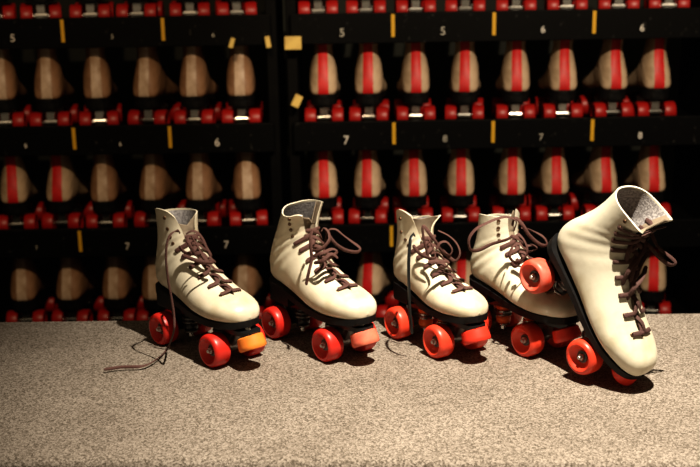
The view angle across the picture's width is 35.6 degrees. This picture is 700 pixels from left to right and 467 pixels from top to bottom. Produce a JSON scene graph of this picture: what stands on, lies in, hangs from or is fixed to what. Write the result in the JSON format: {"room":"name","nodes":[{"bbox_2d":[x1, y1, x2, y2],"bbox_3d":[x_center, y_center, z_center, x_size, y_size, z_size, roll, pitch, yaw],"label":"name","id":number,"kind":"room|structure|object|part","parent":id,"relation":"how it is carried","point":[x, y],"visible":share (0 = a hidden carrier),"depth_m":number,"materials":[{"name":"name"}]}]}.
{"room":"roller skating rink","nodes":[
{"label":"roller skating rink","id":0,"kind":"room"},
{"bbox_2d":[0,0,681,300],"bbox_3d":[-0.015,-0.924,3.428,8.000,3.400,0.100,-1,14,0],"label":"wall","id":1,"kind":"structure","parent":0,"point":[122,61],"depth_m":3.50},
{"bbox_3d":[0.019,1.181,2.162,8.000,0.050,5.600,-1,14,0],"label":"floor","id":2,"kind":"structure","parent":0,"visible":0},
{"bbox_2d":[0,0,288,321],"bbox_3d":[-0.761,-0.129,3.091,1.151,2.049,0.362,-1,14,0],"label":"rack","id":3,"kind":"object","parent":2,"relation":"on","point":[268,135],"visible":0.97,"depth_m":2.90,"materials":[{"name":"black wood"}]},
{"bbox_2d":[0,0,16,18],"bbox_3d":[-0.964,-0.680,2.942,0.104,0.233,0.259,-5,15,-15],"label":"skate","id":4,"kind":"object","parent":3,"relation":"on","point":[8,10],"visible":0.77,"depth_m":2.86,"materials":[{"name":"red plastic"}]},
{"bbox_2d":[0,49,32,125],"bbox_3d":[-0.947,-0.407,3.014,0.104,0.233,0.259,-3,15,-9],"label":"skate","id":5,"kind":"object","parent":3,"relation":"on","point":[13,92],"visible":0.93,"depth_m":2.92,"materials":[{"name":"beige leather"}]},
{"bbox_2d":[0,156,45,228],"bbox_3d":[-0.933,-0.135,3.085,0.104,0.233,0.259,-3,14,-7],"label":"skate","id":6,"kind":"object","parent":3,"relation":"on","point":[19,193],"visible":0.88,"depth_m":2.98,"materials":[{"name":"beige leather"}]},
{"bbox_2d":[6,258,57,321],"bbox_3d":[-0.924,0.136,3.165,0.104,0.233,0.259,-2,14,-3],"label":"skate","id":7,"kind":"object","parent":3,"relation":"on","point":[29,286],"visible":0.93,"depth_m":3.06,"materials":[{"name":"beige leather"}]},
{"bbox_2d":[20,0,61,17],"bbox_3d":[-0.842,-0.682,2.942,0.104,0.233,0.259,-5,15,-15],"label":"skate","id":8,"kind":"object","parent":3,"relation":"on","point":[40,7],"visible":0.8,"depth_m":2.86,"materials":[{"name":"red plastic"}]},
{"bbox_3d":[-0.839,-0.627,2.949,0.040,0.008,0.222,-5,15,-15],"label":"plate","id":9,"kind":"part","parent":8,"relation":"part of","materials":[{"name":"black metal"}]},
{"bbox_2d":[30,49,79,125],"bbox_3d":[-0.818,-0.410,3.015,0.104,0.233,0.259,-2,14,-5],"label":"skate","id":10,"kind":"object","parent":3,"relation":"on","point":[53,93],"visible":0.96,"depth_m":2.91,"materials":[{"name":"beige leather"}]},
{"bbox_3d":[-0.816,-0.355,3.022,0.040,0.008,0.222,-2,14,-5],"label":"plate","id":11,"kind":"part","parent":10,"relation":"part of","materials":[{"name":"black"}]},
{"bbox_2d":[42,155,94,228],"bbox_3d":[-0.793,-0.139,3.095,0.104,0.233,0.259,0,14,3],"label":"skate","id":12,"kind":"object","parent":3,"relation":"on","point":[68,194],"visible":0.84,"depth_m":3.00,"materials":[{"name":"beige leather"}]},
{"bbox_3d":[-0.793,-0.085,3.102,0.040,0.008,0.222,0,14,3],"label":"plate","id":13,"kind":"part","parent":12,"relation":"part of","materials":[{"name":"black"}]},
{"bbox_2d":[51,257,104,321],"bbox_3d":[-0.782,0.134,3.165,0.104,0.233,0.259,0,14,5],"label":"skate","id":14,"kind":"object","parent":3,"relation":"on","point":[77,286],"visible":0.87,"depth_m":3.07,"materials":[{"name":"beige leather"}]},
{"bbox_2d":[70,0,114,16],"bbox_3d":[-0.699,-0.685,2.945,0.104,0.233,0.259,-3,15,-8],"label":"skate","id":15,"kind":"object","parent":3,"relation":"on","point":[85,8],"visible":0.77,"depth_m":2.86,"materials":[{"name":"red plastic"}]},
{"bbox_3d":[-0.697,-0.630,2.951,0.040,0.008,0.222,-3,15,-8],"label":"plate","id":16,"kind":"part","parent":15,"relation":"part of","materials":[{"name":"black metal"}]},
{"bbox_2d":[79,48,122,124],"bbox_3d":[-0.691,-0.412,3.015,0.104,0.233,0.259,-3,15,-8],"label":"skate","id":17,"kind":"object","parent":3,"relation":"on","point":[100,91],"visible":0.96,"depth_m":2.91,"materials":[{"name":"beige leather"}]},
{"bbox_3d":[-0.689,-0.357,3.021,0.040,0.008,0.222,-3,15,-8],"label":"plate","id":18,"kind":"part","parent":17,"relation":"part of","materials":[{"name":"black"}]},
{"bbox_2d":[86,155,133,227],"bbox_3d":[-0.680,-0.139,3.086,0.104,0.233,0.259,-2,14,-3],"label":"skate","id":19,"kind":"object","parent":3,"relation":"on","point":[109,192],"visible":0.94,"depth_m":2.98,"materials":[{"name":"beige leather"}]},
{"bbox_3d":[-0.679,-0.084,3.092,0.040,0.008,0.222,-2,14,-3],"label":"plate","id":20,"kind":"part","parent":19,"relation":"part of","materials":[{"name":"black metal"}]},
{"bbox_2d":[98,256,144,320],"bbox_3d":[-0.657,0.132,3.165,0.104,0.233,0.259,0,14,2],"label":"skate","id":21,"kind":"object","parent":3,"relation":"on","point":[121,284],"visible":0.84,"depth_m":3.06,"materials":[{"name":"beige leather"}]},
{"bbox_2d":[0,297,261,321],"bbox_3d":[-0.754,0.250,3.211,1.095,0.014,0.318,-1,14,0],"label":"shelf","id":22,"kind":"object","parent":3,"relation":"attached to","point":[5,306],"depth_m":3.27,"materials":[{"name":"black wood"}]},
{"bbox_2d":[0,208,272,228],"bbox_3d":[-0.759,-0.024,3.141,1.095,0.014,0.318,-1,14,0],"label":"shelf","id":23,"kind":"object","parent":3,"relation":"attached to","point":[130,223],"depth_m":3.13,"materials":[{"name":"black wood"}]},
{"bbox_2d":[6,115,268,125],"bbox_3d":[-0.763,-0.297,3.071,1.095,0.014,0.318,-1,14,0],"label":"shelf","id":24,"kind":"object","parent":3,"relation":"attached to","point":[266,117],"depth_m":3.10,"materials":[{"name":"black wood"}]},
{"bbox_2d":[116,0,163,16],"bbox_3d":[-0.568,-0.687,2.945,0.104,0.233,0.259,-2,14,-3],"label":"skate","id":25,"kind":"object","parent":3,"relation":"on","point":[129,8],"visible":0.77,"depth_m":2.86,"materials":[{"name":"red plastic"}]},
{"bbox_3d":[-0.566,-0.632,2.952,0.040,0.008,0.222,-2,14,-3],"label":"plate","id":26,"kind":"part","parent":25,"relation":"part of","materials":[{"name":"black"}]},
{"bbox_2d":[137,256,171,319],"bbox_3d":[-0.548,0.132,3.156,0.104,0.233,0.259,-1,14,0],"label":"skate","id":27,"kind":"object","parent":3,"relation":"on","point":[149,279],"visible":0.33,"depth_m":3.04,"materials":[{"name":"beige leather"}]},
{"bbox_2d":[128,47,183,123],"bbox_3d":[-0.535,-0.417,3.025,0.104,0.233,0.259,1,14,7],"label":"skate","id":28,"kind":"object","parent":3,"relation":"on","point":[155,93],"visible":0.93,"depth_m":2.92,"materials":[{"name":"beige leather"}]},
{"bbox_3d":[-0.535,-0.362,3.031,0.040,0.008,0.222,1,14,7],"label":"plate","id":29,"kind":"part","parent":28,"relation":"part of","materials":[{"name":"black"}]},
{"bbox_2d":[134,154,186,226],"bbox_3d":[-0.531,-0.144,3.095,0.104,0.233,0.259,1,14,7],"label":"skate","id":30,"kind":"object","parent":3,"relation":"on","point":[158,188],"visible":0.83,"depth_m":2.99,"materials":[{"name":"beige leather"}]},
{"bbox_2d":[170,0,209,15],"bbox_3d":[-0.435,-0.689,2.945,0.104,0.233,0.259,-3,14,-7],"label":"skate","id":31,"kind":"object","parent":3,"relation":"on","point":[176,7],"visible":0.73,"depth_m":2.86,"materials":[{"name":"red plastic"}]},
{"bbox_3d":[-0.433,-0.634,2.951,0.040,0.008,0.222,-3,14,-7],"label":"plate","id":32,"kind":"part","parent":31,"relation":"part of","materials":[{"name":"black"}]},
{"bbox_2d":[174,46,222,123],"bbox_3d":[-0.417,-0.416,3.015,0.104,0.233,0.259,0,14,2],"label":"skate","id":33,"kind":"object","parent":3,"relation":"on","point":[198,90],"visible":0.94,"depth_m":2.91,"materials":[{"name":"beige leather"}]},
{"bbox_3d":[-0.416,-0.362,3.022,0.040,0.008,0.222,0,14,2],"label":"plate","id":34,"kind":"part","parent":33,"relation":"part of","materials":[{"name":"black"}]},
{"bbox_2d":[186,153,228,225],"bbox_3d":[-0.410,-0.143,3.086,0.104,0.233,0.259,0,14,2],"label":"skate","id":35,"kind":"object","parent":3,"relation":"on","point":[204,190],"visible":0.86,"depth_m":2.98,"materials":[{"name":"beige leather"}]},
{"bbox_2d":[215,0,256,14],"bbox_3d":[-0.314,-0.691,2.945,0.104,0.233,0.259,-3,15,-8],"label":"skate","id":36,"kind":"object","parent":3,"relation":"on","point":[232,7],"visible":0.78,"depth_m":2.86,"materials":[{"name":"red plastic"}]},
{"bbox_2d":[222,45,263,122],"bbox_3d":[-0.297,-0.418,3.015,0.104,0.233,0.259,-1,14,-2],"label":"skate","id":37,"kind":"object","parent":3,"relation":"on","point":[243,88],"visible":0.91,"depth_m":2.90,"materials":[{"name":"beige leather"}]},
{"bbox_3d":[-0.296,-0.364,3.022,0.040,0.008,0.222,-1,14,-2],"label":"plate","id":38,"kind":"part","parent":37,"relation":"part of","materials":[{"name":"black"}]},
{"bbox_2d":[229,152,267,224],"bbox_3d":[-0.293,-0.145,3.085,0.104,0.233,0.259,-3,14,-7],"label":"skate","id":39,"kind":"object","parent":3,"relation":"on","point":[246,187],"visible":0.91,"depth_m":2.97,"materials":[{"name":"beige leather"}]},
{"bbox_2d":[232,254,274,318],"bbox_3d":[-0.286,0.126,3.165,0.104,0.233,0.259,1,14,7],"label":"skate","id":40,"kind":"object","parent":3,"relation":"on","point":[247,275],"visible":0.65,"depth_m":3.06,"materials":[{"name":"beige leather"}]},
{"bbox_2d":[0,313,699,466],"bbox_3d":[0.012,0.721,1.842,3.200,0.999,0.693,-1,14,0],"label":"countertop","id":41,"kind":"structure","parent":2,"relation":"on","point":[391,403],"depth_m":1.64,"materials":[{"name":"carpet"}]},
{"bbox_2d":[104,208,266,370],"bbox_3d":[-0.265,0.083,1.849,0.266,0.243,0.222,0,14,3],"label":"skate","id":42,"kind":"object","parent":41,"relation":"on","point":[200,298],"visible":1,"depth_m":1.82,"materials":[{"name":"beige leather"}]},
{"bbox_2d":[184,323,197,330],"bbox_3d":[-0.278,0.161,1.907,0.025,0.013,0.025,6,16,24],"label":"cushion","id":43,"kind":"object","parent":42,"relation":"on","point":[187,326],"depth_m":1.90,"materials":[{"name":"black rubber"}]},
{"bbox_3d":[-0.236,0.142,1.854,0.048,0.008,0.244,-14,19,-41],"label":"plate","id":44,"kind":"part","parent":42,"relation":"part of","materials":[{"name":"black"}]},
{"bbox_2d":[261,199,379,361],"bbox_3d":[-0.049,0.073,1.853,0.110,0.252,0.271,-12,18,-37],"label":"skate","id":45,"kind":"object","parent":41,"relation":"on","point":[312,289],"visible":1,"depth_m":1.83,"materials":[{"name":"beige leather"}]},
{"bbox_2d":[296,324,309,327],"bbox_3d":[-0.083,0.162,1.928,0.024,0.003,0.024,3,15,14],"label":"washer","id":46,"kind":"object","parent":45,"relation":"in","point":[298,325],"depth_m":1.92,"materials":[{"name":"silver metal"}]},
{"bbox_2d":[296,317,309,325],"bbox_3d":[-0.083,0.153,1.926,0.025,0.013,0.025,7,16,28],"label":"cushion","id":47,"kind":"object","parent":45,"relation":"on","point":[300,321],"depth_m":1.92,"materials":[{"name":"black rubber"}]},
{"bbox_3d":[-0.045,0.135,1.870,0.048,0.008,0.242,-12,18,-37],"label":"plate","id":48,"kind":"part","parent":45,"relation":"part of","materials":[{"name":"black"}]},
{"bbox_2d":[384,209,490,357],"bbox_3d":[0.150,0.082,1.851,0.147,0.231,0.231,-5,15,-15],"label":"skate","id":49,"kind":"object","parent":41,"relation":"on","point":[448,310],"visible":1,"depth_m":1.83,"materials":[{"name":"beige leather"}]},
{"bbox_2d":[418,317,433,319],"bbox_3d":[0.133,0.145,1.906,0.030,0.003,0.030,-3,15,-9],"label":"washer","id":50,"kind":"object","parent":49,"relation":"in","point":[419,318],"depth_m":1.89,"materials":[{"name":"silver metal"}]},
{"bbox_2d":[419,319,432,326],"bbox_3d":[0.133,0.154,1.908,0.025,0.013,0.025,-13,18,-38],"label":"cushion","id":51,"kind":"object","parent":49,"relation":"on","point":[422,322],"depth_m":1.90,"materials":[{"name":"orange rubber"}]},
{"bbox_3d":[0.157,0.133,1.863,0.048,0.008,0.207,-10,17,-31],"label":"plate","id":52,"kind":"part","parent":49,"relation":"part of","materials":[{"name":"black metal"}]},
{"bbox_2d":[467,209,581,356],"bbox_3d":[0.270,0.080,1.837,0.173,0.236,0.251,-11,17,-33],"label":"skate","id":53,"kind":"object","parent":41,"relation":"on","point":[498,252],"visible":0.82,"depth_m":1.83,"materials":[{"name":"beige leather"}]},
{"bbox_2d":[496,306,508,310],"bbox_3d":[0.270,0.126,1.914,0.028,0.013,0.028,-11,17,-33],"label":"cushion","id":54,"kind":"object","parent":53,"relation":"on","point":[498,308],"depth_m":1.90,"materials":[{"name":"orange rubber"}]},
{"bbox_2d":[495,308,510,312],"bbox_3d":[0.270,0.133,1.916,0.030,0.003,0.030,0,14,3],"label":"washer","id":55,"kind":"object","parent":53,"relation":"in","point":[497,310],"depth_m":1.90,"materials":[{"name":"silver metal"}]},
{"bbox_2d":[496,322,509,325],"bbox_3d":[0.270,0.158,1.922,0.024,0.003,0.024,0,14,3],"label":"washer","id":56,"kind":"object","parent":53,"relation":"in","point":[499,323],"depth_m":1.91,"materials":[{"name":"silver metal"}]},
{"bbox_2d":[496,315,510,322],"bbox_3d":[0.270,0.149,1.920,0.025,0.013,0.025,4,15,18],"label":"cushion","id":57,"kind":"object","parent":53,"relation":"on","point":[499,318],"depth_m":1.91,"materials":[{"name":"orange rubber"}]},
{"bbox_3d":[0.300,0.129,1.869,0.048,0.008,0.222,-11,17,-33],"label":"plate","id":58,"kind":"part","parent":53,"relation":"part of","materials":[{"name":"black"}]},
{"bbox_2d":[519,185,676,385],"bbox_3d":[0.386,0.071,1.708,0.109,0.310,0.239,-12,18,-38],"label":"skate","id":59,"kind":"object","parent":41,"relation":"on","point":[595,259],"visible":1,"depth_m":1.65,"materials":[{"name":"beige leather"}]},
{"bbox_2d":[553,284,564,295],"bbox_3d":[0.341,0.090,1.772,0.024,0.024,0.003,-12,-27,-36],"label":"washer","id":60,"kind":"object","parent":59,"relation":"in","point":[554,288],"depth_m":1.77,"materials":[{"name":"silver metal"}]},
{"bbox_2d":[555,281,566,293],"bbox_3d":[0.345,0.086,1.765,0.026,0.026,0.014,-12,-27,-36],"label":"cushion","id":61,"kind":"object","parent":59,"relation":"on","point":[560,288],"depth_m":1.76,"materials":[{"name":"black rubber"}]},
{"bbox_2d":[284,0,699,313],"bbox_3d":[0.418,-0.148,3.091,1.163,2.049,0.362,-1,14,0],"label":"rack","id":62,"kind":"object","parent":2,"relation":"on","point":[681,235],"visible":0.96,"depth_m":2.90,"materials":[{"name":"black wood"}]},
{"bbox_2d":[298,0,337,13],"bbox_3d":[-0.088,-0.695,2.945,0.104,0.233,0.259,-1,14,-1],"label":"skate","id":63,"kind":"object","parent":62,"relation":"on","point":[304,6],"visible":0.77,"depth_m":2.85,"materials":[{"name":"red plastic"}]},
{"bbox_2d":[305,44,343,120],"bbox_3d":[-0.072,-0.422,3.015,0.104,0.233,0.259,-1,14,0],"label":"skate","id":64,"kind":"object","parent":62,"relation":"on","point":[324,86],"visible":0.95,"depth_m":2.90,"materials":[{"name":"beige leather"}]},
{"bbox_3d":[-0.071,-0.367,3.022,0.040,0.008,0.222,-1,14,0],"label":"plate","id":65,"kind":"part","parent":64,"relation":"part of","materials":[{"name":"black"}]},
{"bbox_2d":[306,151,343,223],"bbox_3d":[-0.075,-0.149,3.086,0.104,0.233,0.259,-1,14,-2],"label":"skate","id":66,"kind":"object","parent":62,"relation":"on","point":[323,183],"visible":0.84,"depth_m":2.97,"materials":[{"name":"beige leather"}]},
{"bbox_2d":[346,0,385,12],"bbox_3d":[0.042,-0.697,2.945,0.104,0.233,0.259,-1,14,1],"label":"skate","id":67,"kind":"object","parent":62,"relation":"on","point":[365,6],"visible":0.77,"depth_m":2.85,"materials":[{"name":"red plastic"}]},
{"bbox_2d":[349,43,389,120],"bbox_3d":[0.056,-0.424,3.015,0.104,0.233,0.259,0,14,4],"label":"skate","id":68,"kind":"object","parent":62,"relation":"on","point":[370,84],"visible":0.92,"depth_m":2.90,"materials":[{"name":"beige leather"}]},
{"bbox_3d":[0.056,-0.369,3.022,0.040,0.008,0.222,0,14,4],"label":"plate","id":69,"kind":"part","parent":68,"relation":"part of","materials":[{"name":"black"}]},
{"bbox_2d":[349,150,389,222],"bbox_3d":[0.056,-0.151,3.085,0.104,0.233,0.259,0,14,5],"label":"skate","id":70,"kind":"object","parent":62,"relation":"on","point":[369,184],"visible":0.93,"depth_m":2.98,"materials":[{"name":"beige leather"}]},
{"bbox_2d":[356,252,397,317],"bbox_3d":[0.076,0.120,3.163,0.104,0.233,0.259,2,15,12],"label":"skate","id":71,"kind":"object","parent":62,"relation":"on","point":[376,279],"visible":0.65,"depth_m":3.06,"materials":[{"name":"beige leather"}]},
{"bbox_2d":[392,149,432,222],"bbox_3d":[0.174,-0.153,3.086,0.104,0.233,0.259,-1,14,0],"label":"skate","id":72,"kind":"object","parent":62,"relation":"on","point":[411,184],"visible":0.85,"depth_m":2.97,"materials":[{"name":"beige leather"}]},
{"bbox_2d":[394,42,435,119],"bbox_3d":[0.176,-0.426,3.015,0.104,0.233,0.259,-1,14,0],"label":"skate","id":73,"kind":"object","parent":62,"relation":"on","point":[413,83],"visible":0.92,"depth_m":2.90,"materials":[{"name":"beige leather"}]},
{"bbox_3d":[0.177,-0.371,3.022,0.040,0.008,0.222,-1,14,0],"label":"plate","id":74,"kind":"part","parent":73,"relation":"part of","materials":[{"name":"black metal"}]},
{"bbox_2d":[394,0,435,11],"bbox_3d":[0.173,-0.699,2.945,0.104,0.233,0.259,-1,14,1],"label":"skate","id":75,"kind":"object","parent":62,"relation":"on","point":[399,5],"visible":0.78,"depth_m":2.85,"materials":[{"name":"red plastic"}]},
{"bbox_2d":[440,149,479,221],"bbox_3d":[0.309,-0.155,3.086,0.104,0.233,0.259,0,14,3],"label":"skate","id":76,"kind":"object","parent":62,"relation":"on","point":[458,184],"visible":0.91,"depth_m":2.97,"materials":[{"name":"beige leather"}]},
{"bbox_2d":[450,251,471,285],"bbox_3d":[0.333,0.118,3.154,0.104,0.233,0.259,2,15,11],"label":"skate","id":77,"kind":"object","parent":62,"relation":"on","point":[462,266],"visible":0.22,"depth_m":3.03,"materials":[{"name":"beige leather"}]},
{"bbox_2d":[445,42,483,118],"bbox_3d":[0.318,-0.428,3.015,0.104,0.233,0.259,1,14,6],"label":"skate","id":78,"kind":"object","parent":62,"relation":"on","point":[464,85],"visible":0.98,"depth_m":2.90,"materials":[{"name":"beige leather"}]},
{"bbox_3d":[0.318,-0.374,3.022,0.040,0.008,0.222,1,14,6],"label":"plate","id":79,"kind":"part","parent":78,"relation":"part of","materials":[{"name":"black metal"}]},
{"bbox_2d":[445,0,485,10],"bbox_3d":[0.315,-0.701,2.945,0.104,0.233,0.259,1,15,7],"label":"skate","id":80,"kind":"object","parent":62,"relation":"on","point":[450,5],"visible":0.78,"depth_m":2.85,"materials":[{"name":"red plastic"}]},
{"bbox_2d":[302,108,691,120],"bbox_3d":[0.416,-0.316,3.071,1.105,0.014,0.318,-1,14,0],"label":"shelf","id":81,"kind":"object","parent":62,"relation":"attached to","point":[679,111],"depth_m":3.12,"materials":[{"name":"black wood"}]},
{"bbox_2d":[319,201,693,223],"bbox_3d":[0.421,-0.043,3.141,1.105,0.014,0.318,-1,14,0],"label":"shelf","id":82,"kind":"object","parent":62,"relation":"attached to","point":[679,209],"depth_m":3.17,"materials":[{"name":"black wood"}]},
{"bbox_2d":[489,148,530,220],"bbox_3d":[0.452,-0.157,3.085,0.104,0.233,0.259,0,14,4],"label":"skate","id":83,"kind":"object","parent":62,"relation":"on","point":[509,184],"visible":0.9,"depth_m":2.97,"materials":[{"name":"beige leather"}]},
{"bbox_2d":[491,41,534,117],"bbox_3d":[0.450,-0.431,3.015,0.104,0.233,0.259,0,14,3],"label":"skate","id":84,"kind":"object","parent":62,"relation":"on","point":[513,83],"visible":0.93,"depth_m":2.90,"materials":[{"name":"beige leather"}]},
{"bbox_3d":[0.451,-0.376,3.022,0.040,0.008,0.222,0,14,3],"label":"plate","id":85,"kind":"part","parent":84,"relation":"part of","materials":[{"name":"black metal"}]},
{"bbox_2d":[496,0,535,9],"bbox_3d":[0.449,-0.704,2.945,0.104,0.233,0.259,1,15,7],"label":"skate","id":86,"kind":"object","parent":62,"relation":"on","point":[500,4],"visible":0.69,"depth_m":2.85,"materials":[{"name":"red plastic"}]},
{"bbox_2d":[377,290,688,313],"bbox_3d":[0.425,0.230,3.211,1.105,0.014,0.318,-1,14,0],"label":"shelf","id":87,"kind":"object","parent":62,"relation":"attached to","point":[678,306],"depth_m":3.23,"materials":[{"name":"black wood"}]},
{"bbox_2d":[527,147,573,219],"bbox_3d":[0.565,-0.159,3.086,0.104,0.233,0.259,-1,14,1],"label":"skate","id":88,"kind":"object","parent":62,"relation":"on","point":[550,184],"visible":0.88,"depth_m":2.98,"materials":[{"name":"beige leather"}]},
{"bbox_3d":[0.566,-0.105,3.092,0.040,0.008,0.222,-1,14,1],"label":"plate","id":89,"kind":"part","parent":88,"relation":"part of","materials":[{"name":"black"}]},
{"bbox_2d":[534,40,582,117],"bbox_3d":[0.573,-0.433,3.015,0.104,0.233,0.259,-1,14,2],"label":"skate","id":90,"kind":"object","parent":62,"relation":"on","point":[558,84],"visible":0.9,"depth_m":2.91,"materials":[{"name":"beige leather"}]},
{"bbox_3d":[0.574,-0.378,3.022,0.040,0.008,0.222,-1,14,2],"label":"plate","id":91,"kind":"part","parent":90,"relation":"part of","materials":[{"name":"black"}]},
{"bbox_2d":[544,0,587,9],"bbox_3d":[0.583,-0.706,2.945,0.104,0.233,0.259,1,15,7],"label":"skate","id":92,"kind":"object","parent":62,"relation":"on","point":[548,4],"visible":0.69,"depth_m":2.85,"materials":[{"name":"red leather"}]},
{"bbox_2d":[566,146,616,215],"bbox_3d":[0.690,-0.164,3.095,0.104,0.233,0.259,-2,14,-4],"label":"skate","id":93,"kind":"object","parent":62,"relation":"on","point":[596,182],"visible":0.81,"depth_m":2.99,"materials":[{"name":"beige leather"}]},
{"bbox_2d":[577,39,632,116],"bbox_3d":[0.704,-0.437,3.025,0.104,0.233,0.259,-1,14,-2],"label":"skate","id":94,"kind":"object","parent":62,"relation":"on","point":[607,82],"visible":0.92,"depth_m":2.92,"materials":[{"name":"beige leather"}]},
{"bbox_3d":[0.705,-0.383,3.032,0.040,0.008,0.222,-1,14,-2],"label":"plate","id":95,"kind":"part","parent":94,"relation":"part of","materials":[{"name":"black"}]},
{"bbox_2d":[597,0,639,8],"bbox_3d":[0.727,-0.708,2.943,0.104,0.233,0.259,2,15,12],"label":"skate","id":96,"kind":"object","parent":62,"relation":"on","point":[602,4],"visible":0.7,"depth_m":2.86,"materials":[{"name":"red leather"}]},
{"bbox_2d":[620,146,670,215],"bbox_3d":[0.829,-0.166,3.095,0.104,0.233,0.259,-1,14,0],"label":"skate","id":97,"kind":"object","parent":62,"relation":"on","point":[648,174],"visible":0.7,"depth_m":2.98,"materials":[{"name":"beige leather"}]},
{"bbox_2d":[618,38,675,115],"bbox_3d":[0.821,-0.439,3.025,0.104,0.233,0.259,-1,14,-1],"label":"skate","id":98,"kind":"object","parent":62,"relation":"on","point":[648,85],"visible":0.89,"depth_m":2.92,"materials":[{"name":"beige leather"}]},
{"bbox_3d":[0.822,-0.385,3.032,0.040,0.008,0.222,-1,14,-1],"label":"plate","id":99,"kind":"part","parent":98,"relation":"part of","materials":[{"name":"black"}]},
{"bbox_2d":[637,247,670,313],"bbox_3d":[0.867,0.109,3.154,0.104,0.233,0.259,2,15,10],"label":"skate","id":100,"kind":"object","parent":62,"relation":"on","point":[653,285],"visible":0.53,"depth_m":3.04,"materials":[{"name":"beige leather"}]},
{"bbox_2d":[644,0,689,7],"bbox_3d":[0.857,-0.710,2.944,0.104,0.233,0.259,2,15,11],"label":"skate","id":101,"kind":"object","parent":62,"relation":"on","point":[647,3],"visible":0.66,"depth_m":2.86,"materials":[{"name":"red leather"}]}
]}

